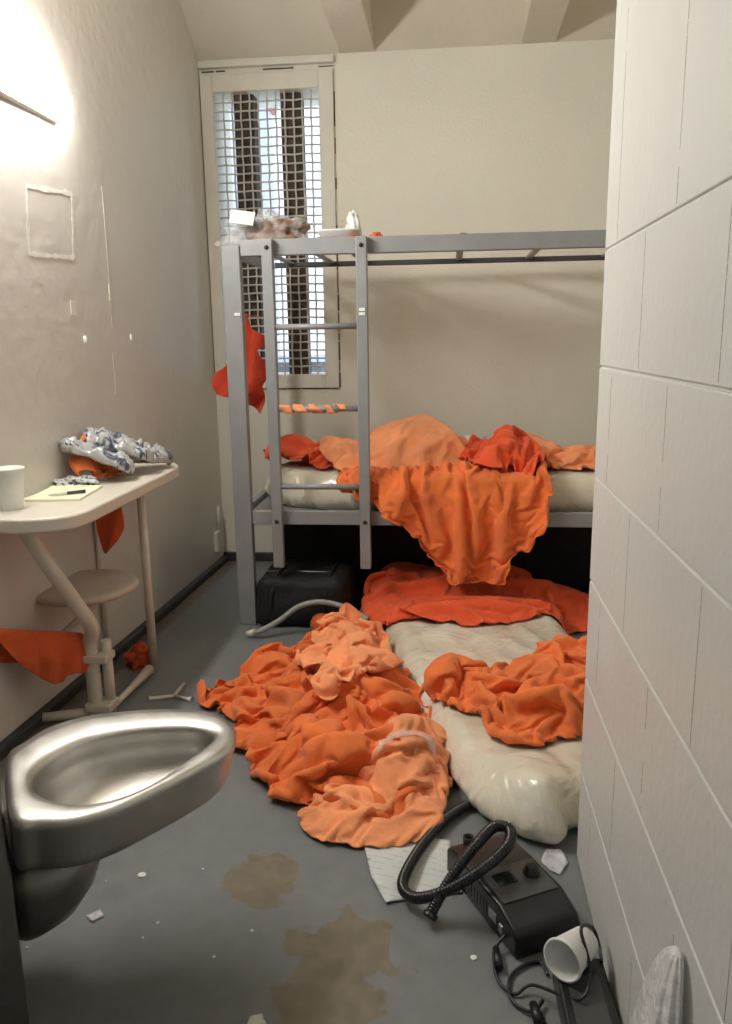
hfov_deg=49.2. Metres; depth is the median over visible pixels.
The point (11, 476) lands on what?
foam cup
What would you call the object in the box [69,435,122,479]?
cloth
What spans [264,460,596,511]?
mattress
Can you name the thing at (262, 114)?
neighbouring building
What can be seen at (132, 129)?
wall
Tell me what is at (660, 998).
towel
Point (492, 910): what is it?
socket
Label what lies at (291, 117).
grille
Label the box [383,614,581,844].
mattress
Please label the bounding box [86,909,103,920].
strip
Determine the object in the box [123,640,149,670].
rag
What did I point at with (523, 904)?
machine
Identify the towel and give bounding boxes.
[630,946,683,1023]
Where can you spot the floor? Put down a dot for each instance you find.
(325, 946)
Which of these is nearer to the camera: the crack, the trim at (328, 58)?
the crack
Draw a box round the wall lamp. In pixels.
[0,39,71,123]
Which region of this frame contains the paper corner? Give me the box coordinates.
[247,1013,265,1023]
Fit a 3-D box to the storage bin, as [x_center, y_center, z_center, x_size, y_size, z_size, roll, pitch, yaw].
[-0.262,0.346,3.615,0.426,0.244,0.405,0,12,6]
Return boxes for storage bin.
[255,557,356,625]
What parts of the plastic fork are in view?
handle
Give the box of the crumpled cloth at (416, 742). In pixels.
[298,713,452,847]
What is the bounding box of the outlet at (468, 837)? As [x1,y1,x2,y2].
[463,833,473,845]
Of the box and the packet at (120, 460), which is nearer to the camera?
the packet at (120, 460)
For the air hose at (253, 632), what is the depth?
3.35 m
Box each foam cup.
[0,465,24,510]
[543,926,598,982]
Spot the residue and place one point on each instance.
(42, 188)
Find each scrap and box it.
[70,301,76,314]
[369,232,382,235]
[541,849,567,874]
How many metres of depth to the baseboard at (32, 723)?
2.90 m
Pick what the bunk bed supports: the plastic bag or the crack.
the plastic bag
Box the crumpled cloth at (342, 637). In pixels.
[295,603,403,700]
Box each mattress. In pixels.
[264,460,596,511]
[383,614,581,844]
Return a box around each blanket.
[319,414,472,471]
[336,461,552,585]
[424,634,586,746]
[526,432,595,469]
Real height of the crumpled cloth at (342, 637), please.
0.173 m
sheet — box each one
[360,562,588,633]
[364,838,461,902]
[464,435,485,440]
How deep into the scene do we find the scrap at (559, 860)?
1.90 m
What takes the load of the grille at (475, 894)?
attached to the machine
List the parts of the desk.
leg, seat arm, seat, leg, leg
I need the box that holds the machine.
[447,833,602,1000]
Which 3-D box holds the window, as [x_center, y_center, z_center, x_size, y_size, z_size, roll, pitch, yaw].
[-0.481,-1.454,4.232,0.690,1.586,0.186,0,12,6]
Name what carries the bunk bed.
on the floor
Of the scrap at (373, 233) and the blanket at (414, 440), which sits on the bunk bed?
the scrap at (373, 233)
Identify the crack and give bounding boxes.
[102,186,116,393]
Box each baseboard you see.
[0,555,228,759]
[224,552,272,560]
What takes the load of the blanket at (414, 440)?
on the mattress at (573, 490)
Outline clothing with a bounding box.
[196,631,431,818]
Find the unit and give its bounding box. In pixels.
[507,958,619,1023]
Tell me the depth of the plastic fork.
2.79 m
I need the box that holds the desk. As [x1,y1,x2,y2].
[0,463,178,722]
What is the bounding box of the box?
[214,507,222,551]
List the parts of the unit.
cord, label plate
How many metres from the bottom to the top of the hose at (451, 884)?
0.160 m
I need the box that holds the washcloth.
[0,628,88,683]
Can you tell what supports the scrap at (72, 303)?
attached to the wall at (132, 129)
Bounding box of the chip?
[137,872,145,876]
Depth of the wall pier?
1.16 m
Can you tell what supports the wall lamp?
attached to the wall at (132, 129)
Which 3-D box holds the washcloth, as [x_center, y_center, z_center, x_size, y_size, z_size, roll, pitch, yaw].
[-1.010,0.433,2.489,0.068,0.236,0.301,8,15,36]
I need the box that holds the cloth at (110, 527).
[96,507,123,553]
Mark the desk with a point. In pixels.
(83, 590)
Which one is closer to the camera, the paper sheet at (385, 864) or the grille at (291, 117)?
the paper sheet at (385, 864)
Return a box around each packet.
[53,475,99,485]
[59,436,134,473]
[82,427,157,463]
[130,442,173,464]
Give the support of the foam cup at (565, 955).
on the unit
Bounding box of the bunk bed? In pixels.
[221,230,605,624]
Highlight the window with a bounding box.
[199,65,340,388]
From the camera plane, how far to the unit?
1.45 m
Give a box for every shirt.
[212,315,265,412]
[263,434,333,468]
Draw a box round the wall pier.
[577,0,731,1023]
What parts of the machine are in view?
control panel, cord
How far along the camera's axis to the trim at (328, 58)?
3.96 m
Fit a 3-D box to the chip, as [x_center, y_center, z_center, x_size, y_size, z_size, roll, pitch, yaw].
[-0.525,0.850,1.875,0.020,0.002,0.017,0,12,6]
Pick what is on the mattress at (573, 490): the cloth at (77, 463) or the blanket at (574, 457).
the blanket at (574, 457)
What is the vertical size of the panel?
0.440 m
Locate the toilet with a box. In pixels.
[0,709,235,1023]
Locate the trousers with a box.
[458,424,547,474]
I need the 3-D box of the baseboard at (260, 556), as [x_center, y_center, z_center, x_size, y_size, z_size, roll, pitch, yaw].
[0.410,0.261,4.427,2.600,0.050,0.020,0,12,6]
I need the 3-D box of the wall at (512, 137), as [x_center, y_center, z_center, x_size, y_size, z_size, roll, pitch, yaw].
[0.406,-1.190,4.277,2.600,2.950,0.300,0,12,6]
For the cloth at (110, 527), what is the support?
hanging from the desk
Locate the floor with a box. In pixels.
[0,561,598,1023]
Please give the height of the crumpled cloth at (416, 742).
0.162 m
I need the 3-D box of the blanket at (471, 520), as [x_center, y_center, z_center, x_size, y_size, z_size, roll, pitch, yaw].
[0.320,0.039,3.360,0.883,0.491,0.246,0,12,6]
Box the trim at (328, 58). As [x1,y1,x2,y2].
[197,54,333,69]
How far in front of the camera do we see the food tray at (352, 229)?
3.23 m
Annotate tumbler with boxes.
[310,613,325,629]
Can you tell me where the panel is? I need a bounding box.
[284,524,591,590]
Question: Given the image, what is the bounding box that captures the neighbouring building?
[229,108,279,354]
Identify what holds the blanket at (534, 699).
on the mattress at (534, 789)
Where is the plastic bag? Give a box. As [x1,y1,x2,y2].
[229,209,309,239]
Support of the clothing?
on the floor
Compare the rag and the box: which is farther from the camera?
the box
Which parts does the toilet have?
bowl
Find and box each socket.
[488,906,496,923]
[498,923,502,934]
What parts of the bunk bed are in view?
post, rail, rail, cloth strip, rail, rail, rail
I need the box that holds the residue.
[25,184,74,260]
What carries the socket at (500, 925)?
attached to the machine
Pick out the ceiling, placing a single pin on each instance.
(218, 29)
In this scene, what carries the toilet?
on the floor
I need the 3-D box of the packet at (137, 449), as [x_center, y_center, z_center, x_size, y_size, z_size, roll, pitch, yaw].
[-0.898,-0.243,2.926,0.262,0.140,0.170,-6,13,-22]
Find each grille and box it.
[214,90,324,373]
[467,885,486,915]
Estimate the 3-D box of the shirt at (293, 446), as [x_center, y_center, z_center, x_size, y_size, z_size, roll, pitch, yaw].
[-0.268,-0.275,3.760,0.532,0.183,0.326,7,15,33]
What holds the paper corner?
on the floor
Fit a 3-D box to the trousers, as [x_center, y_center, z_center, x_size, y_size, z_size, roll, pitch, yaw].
[0.593,-0.264,3.458,0.382,0.222,0.386,0,12,6]
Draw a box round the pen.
[48,490,85,495]
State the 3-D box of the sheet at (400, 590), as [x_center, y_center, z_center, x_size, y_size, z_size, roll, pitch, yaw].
[0.560,0.373,3.489,1.229,0.212,0.781,2,12,11]
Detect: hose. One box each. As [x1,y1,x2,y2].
[246,599,369,637]
[397,800,516,920]
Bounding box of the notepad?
[25,485,102,501]
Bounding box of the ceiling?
[179,0,616,60]
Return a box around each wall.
[0,0,224,741]
[199,39,614,551]
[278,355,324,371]
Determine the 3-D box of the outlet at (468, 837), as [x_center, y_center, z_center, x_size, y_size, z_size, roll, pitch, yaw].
[0.238,0.762,1.857,0.026,0.020,0.026,0,12,6]
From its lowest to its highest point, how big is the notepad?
0.009 m
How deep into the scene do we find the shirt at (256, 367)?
3.53 m
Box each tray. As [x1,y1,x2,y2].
[317,209,361,237]
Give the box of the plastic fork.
[149,682,193,702]

